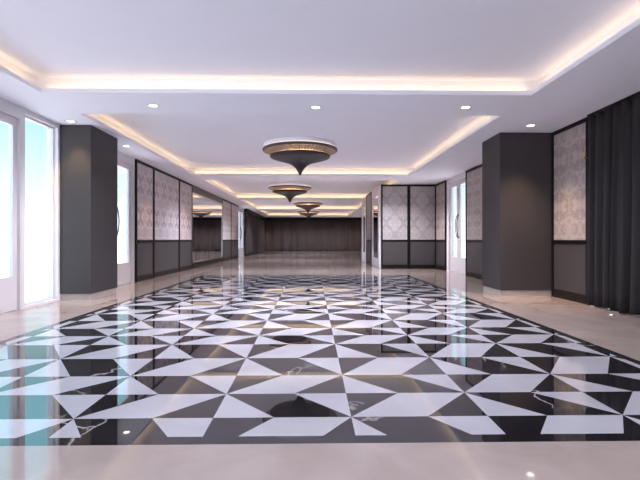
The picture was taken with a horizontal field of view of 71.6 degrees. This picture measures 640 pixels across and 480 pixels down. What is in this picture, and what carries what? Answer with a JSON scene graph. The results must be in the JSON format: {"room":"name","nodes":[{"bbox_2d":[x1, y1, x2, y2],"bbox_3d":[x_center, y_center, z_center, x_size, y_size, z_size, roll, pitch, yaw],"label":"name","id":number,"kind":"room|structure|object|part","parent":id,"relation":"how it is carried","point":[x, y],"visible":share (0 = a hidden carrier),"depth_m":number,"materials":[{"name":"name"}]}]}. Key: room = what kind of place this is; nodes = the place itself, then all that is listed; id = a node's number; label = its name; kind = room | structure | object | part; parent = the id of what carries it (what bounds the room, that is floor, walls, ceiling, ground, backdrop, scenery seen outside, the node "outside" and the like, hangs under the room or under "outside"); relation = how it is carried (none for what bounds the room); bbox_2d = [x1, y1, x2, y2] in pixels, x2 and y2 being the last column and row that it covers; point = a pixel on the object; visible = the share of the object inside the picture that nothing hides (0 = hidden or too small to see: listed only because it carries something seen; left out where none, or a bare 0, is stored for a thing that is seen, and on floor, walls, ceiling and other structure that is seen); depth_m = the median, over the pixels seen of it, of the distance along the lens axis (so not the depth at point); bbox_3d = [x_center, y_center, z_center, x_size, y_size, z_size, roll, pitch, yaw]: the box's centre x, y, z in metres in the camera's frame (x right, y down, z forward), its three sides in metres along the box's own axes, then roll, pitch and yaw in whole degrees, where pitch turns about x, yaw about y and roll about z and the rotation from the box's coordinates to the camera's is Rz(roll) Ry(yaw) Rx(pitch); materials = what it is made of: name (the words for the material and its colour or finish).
{"room":"lobby","nodes":[
{"label":"lobby","id":0,"kind":"room"},
{"bbox_2d":[0,98,245,308],"bbox_3d":[-5.548,-0.540,21.503,0.220,3.520,49.600,0,0,-1],"label":"wall","id":1,"kind":"structure","parent":0,"point":[4,104],"depth_m":8.83,"materials":[{"name":"white paint"}]},
{"bbox_2d":[0,108,21,312],"bbox_3d":[-5.236,-0.460,6.627,0.228,3.360,2.200,0,0,-1],"label":"door","id":2,"kind":"structure","parent":1,"relation":"in","point":[11,286],"depth_m":7.64,"materials":[{"name":"white paint"}]},
{"bbox_2d":[25,116,53,304],"bbox_3d":[-5.331,-0.520,8.320,0.100,3.400,1.020,0,0,-1],"label":"window","id":3,"kind":"structure","parent":1,"relation":"in","point":[50,129],"depth_m":8.80,"materials":[{"name":"white paint"}]},
{"bbox_2d":[117,157,133,285],"bbox_3d":[-5.323,-0.460,11.466,0.228,3.360,2.200,0,0,-1],"label":"door","id":4,"kind":"structure","parent":1,"relation":"in","point":[125,271],"depth_m":12.35,"materials":[{"name":"white paint"}]},
{"bbox_3d":[-5.266,-0.475,11.542,0.110,0.864,0.028,0,0,-1],"label":"handle","id":5,"kind":"part","parent":4,"relation":"part of","materials":[{"name":"metal"}]},
{"bbox_2d":[135,159,153,281],"bbox_3d":[-5.264,-0.537,13.352,0.055,3.515,1.410,0,0,-1],"label":"bay","id":6,"kind":"object","parent":1,"relation":"attached to","point":[144,173],"visible":0.98,"depth_m":13.29,"materials":[{"name":"beige fabric"}]},
{"bbox_3d":[-5.266,1.135,13.352,0.050,0.170,1.280,0,0,-1],"label":"baseboard","id":7,"kind":"part","parent":6,"relation":"part of","materials":[{"name":"brown wood"}]},
{"bbox_2d":[154,167,179,277],"bbox_3d":[-5.301,-0.537,15.412,0.055,3.515,2.710,0,0,-1],"label":"bay","id":8,"kind":"object","parent":1,"relation":"attached to","point":[166,186],"visible":0.96,"depth_m":15.31,"materials":[{"name":"beige fabric"}]},
{"bbox_3d":[-5.303,1.135,15.412,0.050,0.170,2.580,0,0,-1],"label":"baseboard","id":9,"kind":"part","parent":8,"relation":"part of","materials":[{"name":"brown wood"}]},
{"bbox_2d":[180,179,192,271],"bbox_3d":[-5.342,-0.537,17.667,0.055,3.515,1.800,0,0,-1],"label":"bay","id":10,"kind":"object","parent":1,"relation":"attached to","point":[186,189],"visible":0.9,"depth_m":17.75,"materials":[{"name":"beige fabric"}]},
{"bbox_3d":[-5.344,1.135,17.667,0.050,0.170,1.670,0,0,-1],"label":"baseboard","id":11,"kind":"part","parent":10,"relation":"part of","materials":[{"name":"black wood"}]},
{"bbox_2d":[193,185,222,267],"bbox_3d":[-5.414,-0.538,21.706,0.055,3.517,6.250,0,0,-1],"label":"framed mirror","id":12,"kind":"object","parent":1,"relation":"attached to","point":[207,207],"visible":1,"depth_m":21.13,"materials":[{"name":"mirror"}]},
{"bbox_3d":[-5.414,-2.139,21.706,0.055,0.317,6.250,0,0,-1],"label":"rail","id":13,"kind":"part","parent":12,"relation":"part of","materials":[{"name":"brown metal"}]},
{"bbox_2d":[193,257,222,267],"bbox_3d":[-5.414,1.110,21.706,0.055,0.220,6.250,0,0,-1],"label":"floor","id":14,"kind":"structure","parent":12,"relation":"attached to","point":[203,262],"depth_m":21.05,"materials":[{"name":"beige tile"}]},
{"bbox_2d":[223,199,230,260],"bbox_3d":[-5.495,-0.537,26.180,0.055,3.515,2.650,0,0,-1],"label":"bay","id":15,"kind":"object","parent":1,"relation":"attached to","point":[226,204],"visible":0.8,"depth_m":26.05,"materials":[{"name":"beige fabric"}]},
{"bbox_2d":[231,203,237,258],"bbox_3d":[-5.543,-0.537,28.830,0.055,3.515,2.650,0,0,-1],"label":"bay","id":16,"kind":"object","parent":1,"relation":"attached to","point":[234,208],"visible":0.81,"depth_m":28.73,"materials":[{"name":"beige fabric"}]},
{"bbox_2d":[238,208,243,256],"bbox_3d":[-5.685,-0.460,31.553,0.228,3.360,2.600,0,0,-1],"label":"door","id":17,"kind":"structure","parent":1,"relation":"in","point":[241,212],"depth_m":32.13,"materials":[{"name":"white paint"}]},
{"bbox_2d":[244,209,264,255],"bbox_3d":[-5.640,-0.540,39.364,0.240,3.520,12.818,0,0,-1],"label":"curtain","id":18,"kind":"object","parent":1,"relation":"hanging from","point":[254,222],"visible":0.97,"depth_m":37.20,"materials":[{"name":"brown fabric"}]},
{"bbox_2d":[0,251,639,479],"bbox_3d":[-0.314,1.220,21.598,10.850,0.001,50.200,0,0,-1],"label":"floor","id":19,"kind":"structure","parent":0,"point":[266,365],"depth_m":3.76,"materials":[{"name":"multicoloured stone"}]},
{"bbox_2d":[60,125,116,299],"bbox_3d":[-4.912,-0.540,9.503,0.620,3.520,1.220,0,0,-1],"label":"column","id":20,"kind":"structure","parent":19,"relation":"on","point":[88,154],"depth_m":8.90,"materials":[{"name":"paint"}]},
{"bbox_2d":[482,132,550,295],"bbox_3d":[4.435,-0.540,10.037,1.170,3.520,0.990,0,0,-1],"label":"column","id":21,"kind":"structure","parent":19,"relation":"on","point":[516,167],"depth_m":9.54,"materials":[{"name":"paint"}]},
{"bbox_2d":[0,0,639,217],"bbox_3d":[-0.314,-2.450,21.598,10.750,0.300,50.100,0,0,-1],"label":"ceiling","id":22,"kind":"structure","parent":0,"point":[390,80],"depth_m":6.91,"materials":[{"name":"paint"}]},
{"bbox_2d":[147,104,158,106],"bbox_3d":[-2.858,-2.294,7.610,0.200,0.012,0.200,0,0,-1],"label":"recessed light","id":23,"kind":"object","parent":22,"relation":"in","point":[149,105],"visible":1,"depth_m":7.61,"materials":[{"name":"white paint"}]},
{"bbox_2d":[268,182,310,201],"bbox_3d":[-1.430,-2.170,21.078,2.040,0.860,2.040,0,0,-1],"label":"ceiling lamp","id":24,"kind":"object","parent":22,"relation":"attached to","point":[289,190],"visible":1,"depth_m":20.42,"materials":[{"name":"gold metal"}]},
{"bbox_3d":[-1.430,-2.442,21.078,2.040,0.085,2.040,0,0,-1],"label":"dish","id":25,"kind":"part","parent":24,"relation":"part of","materials":[{"name":"brown metal"}]},
{"bbox_3d":[-1.430,-2.020,21.078,1.650,0.560,1.650,0,0,-1],"label":"lamp shade","id":26,"kind":"part","parent":24,"relation":"part of","materials":[{"name":"black metal"}]},
{"bbox_3d":[-1.430,-2.538,21.078,1.970,0.124,1.970,0,0,-1],"label":"mounting plate","id":27,"kind":"part","parent":24,"relation":"part of","materials":[{"name":"paint"}]},
{"bbox_2d":[263,136,336,174],"bbox_3d":[-0.544,-2.170,12.142,2.040,0.860,2.040,0,0,-1],"label":"ceiling lamp","id":28,"kind":"object","parent":22,"relation":"attached to","point":[299,152],"visible":1,"depth_m":11.51,"materials":[{"name":"metal"}]},
{"bbox_3d":[-0.544,-2.442,12.142,2.040,0.085,2.040,0,0,-1],"label":"dish","id":29,"kind":"part","parent":28,"relation":"part of","materials":[{"name":"brown metal"}]},
{"bbox_3d":[-0.544,-2.538,12.142,1.970,0.124,1.970,0,0,-1],"label":"mounting plate","id":30,"kind":"part","parent":28,"relation":"part of","materials":[{"name":"paint"}]},
{"bbox_3d":[-0.544,-2.020,12.142,1.650,0.560,1.650,0,0,-1],"label":"lamp shade","id":31,"kind":"part","parent":28,"relation":"part of","materials":[{"name":"black metal"}]},
{"bbox_2d":[293,200,322,212],"bbox_3d":[-0.812,-2.170,30.090,2.040,0.860,2.040,0,0,-1],"label":"ceiling lamp","id":32,"kind":"object","parent":22,"relation":"attached to","point":[307,205],"visible":0.99,"depth_m":29.45,"materials":[{"name":"gold metal"}]},
{"bbox_3d":[-0.812,-2.442,30.090,2.040,0.085,2.040,0,0,-1],"label":"dish","id":33,"kind":"part","parent":32,"relation":"part of","materials":[{"name":"brown metal"}]},
{"bbox_3d":[-0.812,-2.538,30.090,1.970,0.124,1.970,0,0,-1],"label":"mounting plate","id":34,"kind":"part","parent":32,"relation":"part of","materials":[{"name":"paint"}]},
{"bbox_3d":[-0.812,-2.020,30.090,1.650,0.560,1.650,0,0,-1],"label":"lamp shade","id":35,"kind":"part","parent":32,"relation":"part of","materials":[{"name":"black metal"}]},
{"bbox_2d":[297,210,319,219],"bbox_3d":[-1.004,-2.170,39.088,2.040,0.860,2.040,0,0,-1],"label":"ceiling lamp","id":36,"kind":"object","parent":22,"relation":"attached to","point":[301,212],"visible":0.94,"depth_m":38.50,"materials":[{"name":"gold metal"}]},
{"bbox_3d":[-1.004,-2.020,39.088,1.650,0.560,1.650,0,0,-1],"label":"lamp shade","id":37,"kind":"part","parent":36,"relation":"part of","materials":[{"name":"black metal"}]},
{"bbox_2d":[310,105,320,108],"bbox_3d":[-0.074,-2.294,7.700,0.200,0.012,0.200,0,0,-1],"label":"recessed light","id":38,"kind":"object","parent":22,"relation":"in","point":[312,106],"visible":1,"depth_m":7.70,"materials":[{"name":"white"}]},
{"bbox_2d":[460,105,471,108],"bbox_3d":[2.527,-2.294,7.707,0.200,0.012,0.200,0,0,-1],"label":"recessed light","id":39,"kind":"object","parent":22,"relation":"in","point":[464,106],"visible":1,"depth_m":7.70,"materials":[{"name":"white"}]},
{"bbox_2d":[361,218,361,250],"bbox_3d":[-0.763,-0.540,46.494,10.690,3.520,0.200,0,0,-1],"label":"wall","id":40,"kind":"structure","parent":0,"point":[361,218],"depth_m":46.48,"materials":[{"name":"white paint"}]},
{"bbox_2d":[264,217,360,250],"bbox_3d":[-0.751,-0.540,46.214,10.113,3.520,0.360,0,0,-1],"label":"curtain","id":41,"kind":"object","parent":40,"relation":"hanging from","point":[280,233],"visible":0.94,"depth_m":46.19,"materials":[{"name":"brown fabric"}]},
{"bbox_2d":[380,185,380,268],"bbox_3d":[3.645,-0.540,21.969,2.320,3.520,6.800,0,0,-1],"label":"wall","id":42,"kind":"structure","parent":0,"point":[380,185],"depth_m":18.67,"materials":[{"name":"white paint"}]},
{"bbox_2d":[362,196,365,261],"bbox_3d":[2.418,-0.540,24.267,0.050,3.480,1.950,0,0,-1],"label":"door","id":43,"kind":"structure","parent":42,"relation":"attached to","point":[364,198],"depth_m":24.11,"materials":[{"name":"white paint"}]},
{"bbox_2d":[363,207,364,251],"bbox_3d":[2.428,-0.540,24.268,0.030,2.480,0.950,0,0,-1],"label":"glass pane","id":44,"kind":"object","parent":43,"relation":"attached to","point":[363,207],"depth_m":24.34,"materials":[{"name":"clear glass"}]},
{"bbox_2d":[366,192,371,264],"bbox_3d":[2.452,-0.537,22.248,0.055,3.515,1.900,0,0,-1],"label":"bay","id":45,"kind":"object","parent":42,"relation":"attached to","point":[368,196],"visible":0.99,"depth_m":21.97,"materials":[{"name":"fabric"}]},
{"bbox_2d":[372,185,379,267],"bbox_3d":[2.497,-0.540,19.898,0.050,3.480,2.350,0,0,-1],"label":"framed mirror","id":46,"kind":"object","parent":42,"relation":"attached to","point":[376,192],"visible":1,"depth_m":19.62,"materials":[{"name":"white paint"}]},
{"bbox_2d":[373,196,377,257],"bbox_3d":[2.507,-0.540,19.898,0.030,2.720,1.590,0,0,-1],"label":"mirror glass","id":47,"kind":"object","parent":46,"relation":"attached to","point":[375,198],"depth_m":19.93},
{"bbox_2d":[381,184,408,268],"bbox_3d":[3.127,-0.537,18.532,1.160,3.515,0.055,0,0,-1],"label":"bay","id":48,"kind":"object","parent":42,"relation":"attached to","point":[394,197],"visible":1,"depth_m":18.52,"materials":[{"name":"fabric"}]},
{"bbox_3d":[3.127,1.135,18.534,1.030,0.170,0.050,0,0,-1],"label":"baseboard","id":49,"kind":"part","parent":48,"relation":"part of","materials":[{"name":"black wood"}]},
{"bbox_2d":[409,184,434,268],"bbox_3d":[4.287,-0.537,18.553,1.160,3.515,0.055,0,0,-1],"label":"bay","id":50,"kind":"object","parent":42,"relation":"attached to","point":[421,197],"visible":0.94,"depth_m":18.54,"materials":[{"name":"fabric"}]},
{"bbox_3d":[4.286,1.135,18.555,1.030,0.170,0.050,0,0,-1],"label":"baseboard","id":51,"kind":"part","parent":50,"relation":"part of","materials":[{"name":"black wood"}]},
{"bbox_2d":[447,98,639,315],"bbox_3d":[4.920,-0.540,21.692,0.220,3.520,49.600,0,0,-1],"label":"wall","id":52,"kind":"structure","parent":0,"point":[461,175],"depth_m":16.92,"materials":[{"name":"white paint"}]},
{"bbox_2d":[435,180,446,270],"bbox_3d":[4.852,-0.537,17.840,0.055,3.515,1.380,0,0,-1],"label":"bay","id":53,"kind":"object","parent":52,"relation":"attached to","point":[440,188],"visible":0.95,"depth_m":17.71,"materials":[{"name":"fabric"}]},
{"bbox_3d":[4.854,1.135,17.840,0.050,0.170,1.250,0,0,-1],"label":"baseboard","id":54,"kind":"part","parent":53,"relation":"part of","materials":[{"name":"black wood"}]},
{"bbox_2d":[449,177,464,274],"bbox_3d":[4.980,-0.460,15.932,0.228,3.360,1.960,0,0,-1],"label":"door","id":55,"kind":"structure","parent":52,"relation":"in","point":[456,264],"depth_m":16.02,"materials":[{"name":"white paint"}]},
{"bbox_2d":[465,164,481,279],"bbox_3d":[4.929,-0.537,13.541,0.055,3.515,2.700,0,0,-1],"label":"bay","id":56,"kind":"object","parent":52,"relation":"attached to","point":[473,176],"visible":0.52,"depth_m":14.20,"materials":[{"name":"fabric"}]},
{"bbox_3d":[4.932,1.135,13.541,0.050,0.170,2.570,0,0,-1],"label":"baseboard","id":57,"kind":"part","parent":56,"relation":"part of","materials":[{"name":"wood"}]},
{"bbox_2d":[551,117,587,304],"bbox_3d":[5.013,-0.537,8.919,0.055,3.515,1.255,0,0,-1],"label":"wall panel","id":58,"kind":"object","parent":52,"relation":"attached to","point":[568,164],"visible":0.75,"depth_m":8.91,"materials":[{"name":"fabric"}]},
{"bbox_3d":[5.015,1.135,8.919,0.050,0.170,1.125,0,0,-1],"label":"baseboard","id":59,"kind":"part","parent":58,"relation":"part of","materials":[{"name":"brown wood"}]},
{"bbox_2d":[583,91,639,314],"bbox_3d":[5.012,-0.546,5.231,0.232,3.508,5.940,0,0,-2],"label":"curtain","id":60,"kind":"object","parent":52,"relation":"hanging from","point":[613,159],"visible":1,"depth_m":7.44,"materials":[{"name":"grey fabric"}]}
]}

